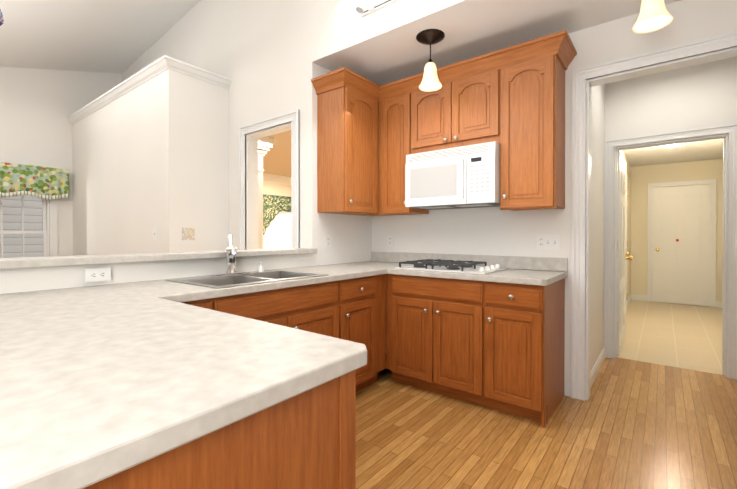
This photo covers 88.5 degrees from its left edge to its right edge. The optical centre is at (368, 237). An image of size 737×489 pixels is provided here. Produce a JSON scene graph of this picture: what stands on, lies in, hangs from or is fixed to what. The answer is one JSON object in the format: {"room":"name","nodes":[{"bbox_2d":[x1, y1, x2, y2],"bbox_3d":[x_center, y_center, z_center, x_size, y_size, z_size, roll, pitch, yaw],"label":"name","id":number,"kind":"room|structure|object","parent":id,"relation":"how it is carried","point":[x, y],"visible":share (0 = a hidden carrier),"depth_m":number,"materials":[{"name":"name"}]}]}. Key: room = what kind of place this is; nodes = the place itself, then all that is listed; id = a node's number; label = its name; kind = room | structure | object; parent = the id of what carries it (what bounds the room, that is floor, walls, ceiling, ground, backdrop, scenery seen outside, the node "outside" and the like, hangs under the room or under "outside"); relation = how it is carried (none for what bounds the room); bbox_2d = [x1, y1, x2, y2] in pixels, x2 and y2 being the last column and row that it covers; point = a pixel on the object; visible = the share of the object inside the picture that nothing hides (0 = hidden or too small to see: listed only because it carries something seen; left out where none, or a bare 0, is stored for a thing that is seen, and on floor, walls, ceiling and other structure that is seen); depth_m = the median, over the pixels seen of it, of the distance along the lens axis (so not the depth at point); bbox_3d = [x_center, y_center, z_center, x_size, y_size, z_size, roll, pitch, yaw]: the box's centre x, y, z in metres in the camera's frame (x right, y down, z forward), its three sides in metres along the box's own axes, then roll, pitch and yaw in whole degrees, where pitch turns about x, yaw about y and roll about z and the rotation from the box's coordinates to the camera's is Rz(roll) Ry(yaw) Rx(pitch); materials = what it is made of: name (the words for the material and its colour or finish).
{"room":"kitchen","nodes":[
{"label":"kitchen","id":0,"kind":"room"},
{"bbox_2d":[0,0,200,73],"bbox_3d":[-2.387,-2.166,1.246,8.040,2.376,5.479,0,0,38],"label":"ceiling","id":1,"kind":"structure","parent":0,"point":[113,36],"depth_m":4.44,"materials":[{"name":"white paint"}]},
{"bbox_2d":[0,9,3,25],"bbox_3d":[-1.813,-1.656,1.627,0.350,1.320,0.350,0,0,38],"label":"light","id":2,"kind":"object","parent":1,"relation":"hanging from","point":[1,19],"visible":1,"depth_m":1.74,"materials":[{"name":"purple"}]},
{"bbox_2d":[0,67,290,255],"bbox_3d":[-4.108,-1.191,5.484,0.120,4.700,10.040,0,0,38],"label":"wall","id":3,"kind":"structure","parent":0,"point":[38,107],"depth_m":5.12,"materials":[{"name":"paint"}]},
{"bbox_2d":[0,195,57,257],"bbox_3d":[-4.630,-0.050,4.780,0.170,1.685,1.130,0,0,38],"label":"living room window","id":4,"kind":"structure","parent":3,"relation":"in","point":[28,226],"depth_m":4.98,"materials":[{"name":"white glass"}]},
{"bbox_2d":[0,162,68,199],"bbox_3d":[-4.555,-0.712,4.719,0.115,0.431,1.308,0,0,38],"label":"valance","id":5,"kind":"object","parent":3,"relation":"attached to","point":[48,183],"visible":1,"depth_m":4.92,"materials":[{"name":"multicoloured fabric"}]},
{"bbox_2d":[263,211,290,248],"bbox_3d":[-1.861,-0.058,8.334,0.170,1.625,1.260,0,0,38],"label":"dining room window","id":6,"kind":"structure","parent":3,"relation":"in","point":[277,235],"depth_m":8.20,"materials":[{"name":"white glass"}]},
{"bbox_2d":[263,194,290,234],"bbox_3d":[-1.786,-0.460,8.274,0.115,0.850,1.298,0,0,38],"label":"valance","id":7,"kind":"object","parent":3,"relation":"attached to","point":[274,206],"visible":0.56,"depth_m":7.92,"materials":[{"name":"fabric"}]},
{"bbox_2d":[72,69,228,255],"bbox_3d":[-2.821,-0.219,4.673,2.914,2.765,0.621,0,0,38],"label":"wall","id":8,"kind":"structure","parent":0,"point":[148,156],"depth_m":3.90,"materials":[{"name":"paint"}]},
{"bbox_2d":[67,55,231,124],"bbox_3d":[-2.816,-1.618,4.622,2.976,0.087,0.683,0,0,38],"label":"crown molding","id":9,"kind":"structure","parent":8,"relation":"attached to","point":[152,70],"depth_m":3.87,"materials":[{"name":"white wood"}]},
{"bbox_2d":[153,228,156,239],"bbox_3d":[-2.099,-0.032,3.707,0.070,0.115,0.016,0,0,38],"label":"light switch","id":10,"kind":"object","parent":8,"relation":"attached to","point":[154,233],"visible":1,"depth_m":3.70,"materials":[{"name":"white plastic"}]},
{"bbox_2d":[182,228,194,239],"bbox_3d":[-1.748,-0.032,3.675,0.006,0.120,0.120,0,0,38],"label":"switch plate","id":11,"kind":"object","parent":8,"relation":"attached to","point":[188,233],"visible":1,"depth_m":3.67,"materials":[{"name":"multicoloured"}]},
{"bbox_2d":[0,53,371,293],"bbox_3d":[-1.042,-0.201,2.624,0.120,2.750,3.590,0,0,38],"label":"wall","id":12,"kind":"structure","parent":0,"point":[351,238],"depth_m":3.24,"materials":[{"name":"paint"}]},
{"bbox_2d":[85,268,110,282],"bbox_3d":[-1.426,0.199,1.997,0.007,0.070,0.115,0,0,38],"label":"outlet","id":13,"kind":"object","parent":12,"relation":"attached to","point":[97,274],"visible":0.98,"depth_m":1.99,"materials":[{"name":"white plastic"}]},
{"bbox_2d":[0,248,316,268],"bbox_3d":[-1.332,0.120,2.241,0.235,0.040,2.627,0,0,38],"label":"ledge cap","id":14,"kind":"object","parent":12,"relation":"on","point":[28,262],"visible":1,"depth_m":2.09,"materials":[{"name":"stone"}]},
{"bbox_2d":[325,235,330,247],"bbox_3d":[-0.360,0.038,3.396,0.007,0.115,0.070,0,0,38],"label":"outlet","id":15,"kind":"object","parent":12,"relation":"attached to","point":[327,241],"visible":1,"depth_m":3.39,"materials":[{"name":"white plastic"}]},
{"bbox_2d":[315,78,374,215],"bbox_3d":[-0.167,-0.747,3.374,0.327,1.066,0.478,0,0,38],"label":"upper cabinet","id":16,"kind":"object","parent":12,"relation":"attached to","point":[371,135],"depth_m":3.20,"materials":[{"name":"brown wood"}]},
{"bbox_2d":[590,294,722,387],"bbox_3d":[2.157,1.111,5.105,4.416,0.100,6.195,0,0,38],"label":"baseboard","id":17,"kind":"structure","parent":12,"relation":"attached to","point":[598,364],"depth_m":3.57,"materials":[{"name":"white wood"}]},
{"bbox_2d":[263,130,290,176],"bbox_3d":[-0.776,-1.355,6.359,4.060,0.100,4.322,0,0,38],"label":"ceiling","id":18,"kind":"structure","parent":0,"point":[277,159],"depth_m":6.12,"materials":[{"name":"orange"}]},
{"bbox_2d":[122,0,433,249],"bbox_3d":[-0.619,-1.180,3.422,7.920,4.700,0.120,0,0,38],"label":"wall","id":19,"kind":"structure","parent":0,"point":[255,51],"depth_m":3.71,"materials":[{"name":"paint"}]},
{"bbox_2d":[239,109,299,249],"bbox_3d":[-0.925,0.022,3.657,0.888,2.293,0.158,0,0,38],"label":"door frame","id":20,"kind":"structure","parent":19,"relation":"attached to","point":[248,190],"depth_m":3.82,"materials":[{"name":"white wood"}]},
{"bbox_2d":[356,0,398,16],"bbox_3d":[0.566,-1.679,2.304,1.700,0.126,0.180,0,0,38],"label":"track light","id":21,"kind":"object","parent":19,"relation":"attached to","point":[361,9],"visible":1,"depth_m":2.75,"materials":[{"name":"white metal"}]},
{"bbox_2d":[312,0,680,85],"bbox_3d":[1.204,-1.536,2.457,3.620,0.080,0.842,0,0,38],"label":"ceiling","id":22,"kind":"structure","parent":0,"point":[389,51],"depth_m":2.75,"materials":[{"name":"white paint"}]},
{"bbox_2d":[416,29,444,91],"bbox_3d":[0.461,-1.307,2.823,0.210,0.380,0.210,0,0,38],"label":"pendant light","id":23,"kind":"object","parent":22,"relation":"hanging from","point":[430,82],"visible":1,"depth_m":2.79,"materials":[{"name":"white glass"}]},
{"bbox_2d":[632,0,672,32],"bbox_3d":[1.488,-1.303,1.984,0.210,0.380,0.210,0,0,38],"label":"pendant light","id":24,"kind":"object","parent":22,"relation":"hanging from","point":[654,15],"visible":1,"depth_m":1.98,"materials":[{"name":"white glass"}]},
{"bbox_2d":[356,357,736,488],"bbox_3d":[-0.985,1.196,3.062,8.200,0.050,10.200,0,0,38],"label":"floor","id":25,"kind":"structure","parent":0,"point":[631,424],"depth_m":2.22,"materials":[{"name":"brown wood"}]},
{"bbox_2d":[107,295,234,488],"bbox_3d":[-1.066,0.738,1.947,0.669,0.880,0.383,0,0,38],"label":"base cabinet","id":26,"kind":"object","parent":25,"relation":"on","point":[208,460],"depth_m":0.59,"materials":[{"name":"brown wood"}]},
{"bbox_2d":[0,291,366,488],"bbox_3d":[-0.734,0.283,0.903,1.165,0.040,0.950,0,0,38],"label":"countertop","id":27,"kind":"structure","parent":26,"relation":"on","point":[98,383],"depth_m":0.72,"materials":[{"name":"stone"}]},
{"bbox_2d":[258,136,273,248],"bbox_3d":[-1.516,-0.068,4.928,0.400,2.459,0.400,0,0,38],"label":"column","id":28,"kind":"structure","parent":25,"relation":"on","point":[265,144],"depth_m":4.90,"materials":[{"name":"white"}]},
{"bbox_2d":[235,278,354,473],"bbox_3d":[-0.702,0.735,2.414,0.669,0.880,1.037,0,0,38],"label":"base cabinet","id":29,"kind":"object","parent":25,"relation":"on","point":[328,308],"depth_m":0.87,"materials":[{"name":"brown wood"}]},
{"bbox_2d":[0,251,403,310],"bbox_3d":[-0.723,0.225,2.400,0.660,0.140,3.325,0,0,38],"label":"countertop","id":30,"kind":"structure","parent":29,"relation":"on","point":[378,265],"depth_m":1.94,"materials":[{"name":"stone"}]},
{"bbox_2d":[211,235,249,275],"bbox_3d":[-0.861,0.115,2.472,0.254,0.265,0.250,0,0,38],"label":"chrome faucet","id":31,"kind":"object","parent":30,"relation":"on","point":[231,252],"visible":1,"depth_m":2.48,"materials":[{"name":"silver metal"}]},
{"bbox_2d":[165,270,327,288],"bbox_3d":[-0.732,0.338,2.373,0.560,0.180,0.800,0,0,38],"label":"stainless steel sink","id":32,"kind":"object","parent":30,"relation":"in","point":[250,278],"visible":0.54,"depth_m":2.39,"materials":[{"name":"grey metal"}]},
{"bbox_2d":[257,262,263,271],"bbox_3d":[-0.759,0.211,2.681,0.076,0.070,0.053,0,0,38],"label":"soap dispenser","id":33,"kind":"object","parent":32,"relation":"on","point":[260,268],"visible":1,"depth_m":2.68,"materials":[{"name":"white plastic"}]},
{"bbox_2d":[355,276,374,405],"bbox_3d":[-0.313,0.733,2.914,0.669,0.880,0.501,0,0,38],"label":"base cabinet","id":34,"kind":"object","parent":25,"relation":"on","point":[364,286],"depth_m":2.83,"materials":[{"name":"brown wood"}]},
{"bbox_2d":[375,274,398,381],"bbox_3d":[-0.109,0.732,3.127,0.728,0.880,0.237,0,0,38],"label":"base cabinet","id":35,"kind":"object","parent":25,"relation":"on","point":[386,285],"depth_m":3.00,"materials":[{"name":"brown wood"}]},
{"bbox_2d":[399,275,470,401],"bbox_3d":[0.790,0.733,2.920,1.189,0.880,0.628,0,0,38],"label":"base cabinet","id":36,"kind":"object","parent":25,"relation":"on","point":[435,313],"depth_m":2.76,"materials":[{"name":"brown wood"}]},
{"bbox_2d":[471,278,564,427],"bbox_3d":[1.087,0.734,2.689,0.449,0.880,0.628,0,0,38],"label":"base cabinet","id":37,"kind":"object","parent":25,"relation":"on","point":[497,346],"depth_m":2.46,"materials":[{"name":"brown wood"}]},
{"bbox_2d":[388,253,567,285],"bbox_3d":[0.815,0.222,2.894,1.160,0.140,0.655,0,0,38],"label":"countertop","id":38,"kind":"structure","parent":37,"relation":"on","point":[540,271],"depth_m":2.86,"materials":[{"name":"stone"}]},
{"bbox_2d":[395,259,507,273],"bbox_3d":[0.652,0.222,2.986,0.730,0.057,0.500,0,0,38],"label":"gas cooktop","id":39,"kind":"object","parent":38,"relation":"in","point":[440,265],"visible":1,"depth_m":2.89,"materials":[{"name":"white"}]},
{"bbox_2d":[372,0,736,396],"bbox_3d":[1.547,-0.202,2.806,3.740,2.750,0.120,0,0,38],"label":"wall","id":40,"kind":"structure","parent":0,"point":[495,231],"depth_m":2.81,"materials":[{"name":"paint"}]},
{"bbox_2d":[387,235,392,246],"bbox_3d":[0.217,0.036,3.763,0.070,0.115,0.007,0,0,38],"label":"outlet","id":41,"kind":"object","parent":40,"relation":"attached to","point":[389,240],"visible":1,"depth_m":3.76,"materials":[{"name":"white plastic"}]},
{"bbox_2d":[375,82,428,214],"bbox_3d":[0.293,-0.748,3.447,0.360,1.066,0.400,0,0,38],"label":"upper cabinet","id":42,"kind":"object","parent":40,"relation":"attached to","point":[393,104],"depth_m":3.35,"materials":[{"name":"brown wood"}]},
{"bbox_2d":[411,62,498,153],"bbox_3d":[0.757,-0.986,3.130,0.760,0.585,0.327,0,0,38],"label":"upper cabinet","id":43,"kind":"object","parent":40,"relation":"attached to","point":[465,110],"depth_m":2.97,"materials":[{"name":"brown wood"}]},
{"bbox_2d":[405,141,499,209],"bbox_3d":[0.723,-0.467,3.090,0.754,0.445,0.436,0,0,38],"label":"over-the-range microwave","id":44,"kind":"object","parent":43,"relation":"attached to","point":[468,176],"visible":1,"depth_m":2.91,"materials":[{"name":"white"}]},
{"bbox_2d":[499,42,566,210],"bbox_3d":[1.205,-0.744,2.783,0.375,1.066,0.327,0,0,38],"label":"upper cabinet","id":45,"kind":"object","parent":40,"relation":"attached to","point":[531,84],"depth_m":2.65,"materials":[{"name":"brown wood"}]},
{"bbox_2d":[537,235,559,249],"bbox_3d":[1.359,0.037,2.868,0.164,0.115,0.016,0,0,38],"label":"outlet","id":46,"kind":"object","parent":40,"relation":"attached to","point":[548,242],"visible":1,"depth_m":2.87,"materials":[{"name":"white plastic"}]},
{"bbox_2d":[571,30,736,400],"bbox_3d":[1.931,-0.020,2.491,1.041,2.388,0.146,0,0,38],"label":"door frame","id":47,"kind":"structure","parent":40,"relation":"attached to","point":[582,84],"depth_m":2.72,"materials":[{"name":"white wood"}]},
{"bbox_2d":[590,83,609,371],"bbox_3d":[1.920,-0.205,3.276,0.150,2.750,1.080,0,0,38],"label":"wall","id":48,"kind":"structure","parent":0,"point":[600,94],"depth_m":3.33,"materials":[{"name":"paint"}]},
{"bbox_2d":[620,150,631,301],"bbox_3d":[3.576,-0.091,5.460,0.120,2.500,4.120,0,0,38],"label":"wall","id":49,"kind":"structure","parent":0,"point":[628,168],"depth_m":6.68,"materials":[{"name":"beige paint"}]},
{"bbox_2d":[626,180,628,299],"bbox_3d":[3.545,0.139,5.238,0.100,2.018,1.390,0,0,38],"label":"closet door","id":50,"kind":"structure","parent":49,"relation":"in","point":[627,253],"depth_m":5.65,"materials":[{"name":"white wood"}]},
{"bbox_2d":[617,300,722,374],"bbox_3d":[4.194,1.187,4.998,1.670,0.050,4.260,0,0,38],"label":"floor","id":51,"kind":"structure","parent":0,"point":[680,336],"depth_m":4.48,"materials":[{"name":"beige tile"}]},
{"bbox_2d":[623,139,722,166],"bbox_3d":[4.080,-1.318,4.985,1.250,0.080,4.000,0,0,38],"label":"ceiling","id":52,"kind":"structure","parent":0,"point":[696,151],"depth_m":5.80,"materials":[{"name":"white paint"}]},
{"bbox_2d":[663,143,684,147],"bbox_3d":[3.981,-1.228,4.948,0.320,0.099,0.320,0,0,38],"label":"light","id":53,"kind":"object","parent":52,"relation":"attached to","point":[672,145],"visible":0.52,"depth_m":4.92,"materials":[{"name":"white glass"}]},
{"bbox_2d":[610,56,736,216],"bbox_3d":[2.833,-0.205,3.351,1.500,2.750,0.120,0,0,38],"label":"wall","id":54,"kind":"structure","parent":0,"point":[698,96],"depth_m":3.35,"materials":[{"name":"paint"}]},
{"bbox_2d":[617,151,632,353],"bbox_3d":[2.724,0.150,4.023,0.105,2.008,0.780,0,0,38],"label":"door leaf","id":55,"kind":"structure","parent":54,"relation":"in","point":[621,261],"depth_m":3.83,"materials":[{"name":"white wood"}]},
{"bbox_2d":[604,123,736,379],"bbox_3d":[2.705,0.115,3.436,0.955,2.110,0.146,0,0,38],"label":"door frame","id":56,"kind":"structure","parent":54,"relation":"attached to","point":[729,316],"depth_m":3.26,"materials":[{"name":"white wood"}]},
{"bbox_2d":[632,159,722,306],"bbox_3d":[5.350,-0.097,6.613,1.200,2.500,0.120,0,0,38],"label":"wall","id":57,"kind":"structure","parent":0,"point":[639,178],"depth_m":6.75,"materials":[{"name":"beige paint"}]},
{"bbox_2d":[652,184,709,305],"bbox_3d":[5.340,0.133,6.481,0.762,2.018,0.100,0,0,38],"label":"door","id":58,"kind":"structure","parent":57,"relation":"in","point":[681,246],"depth_m":6.49,"materials":[{"name":"white wood"}]},
{"bbox_2d":[647,179,716,306],"bbox_3d":[5.364,0.096,6.511,0.912,2.115,0.026,0,0,38],"label":"door frame","id":59,"kind":"structure","parent":57,"relation":"attached to","point":[713,188],"depth_m":6.38,"materials":[{"name":"white wood"}]},
{"bbox_2d":[720,254,722,301],"bbox_3d":[4.657,-0.087,4.618,0.120,2.500,4.120,0,0,38],"label":"wall","id":60,"kind":"structure","parent":0,"point":[721,255],"depth_m":6.20,"materials":[{"name":"beige paint"}]},
{"bbox_3d":[-0.692,-0.126,6.376,4.180,2.560,4.442,0,0,38],"label":"wall","id":61,"kind":"structure","parent":0,"visible":0},
{"bbox_2d":[263,173,290,184],"bbox_3d":[-2.329,-1.232,7.576,0.115,0.160,4.312,0,0,38],"label":"crown molding","id":62,"kind":"structure","parent":61,"relation":"attached to","point":[277,179],"depth_m":7.97,"materials":[{"name":"white"}]}
]}

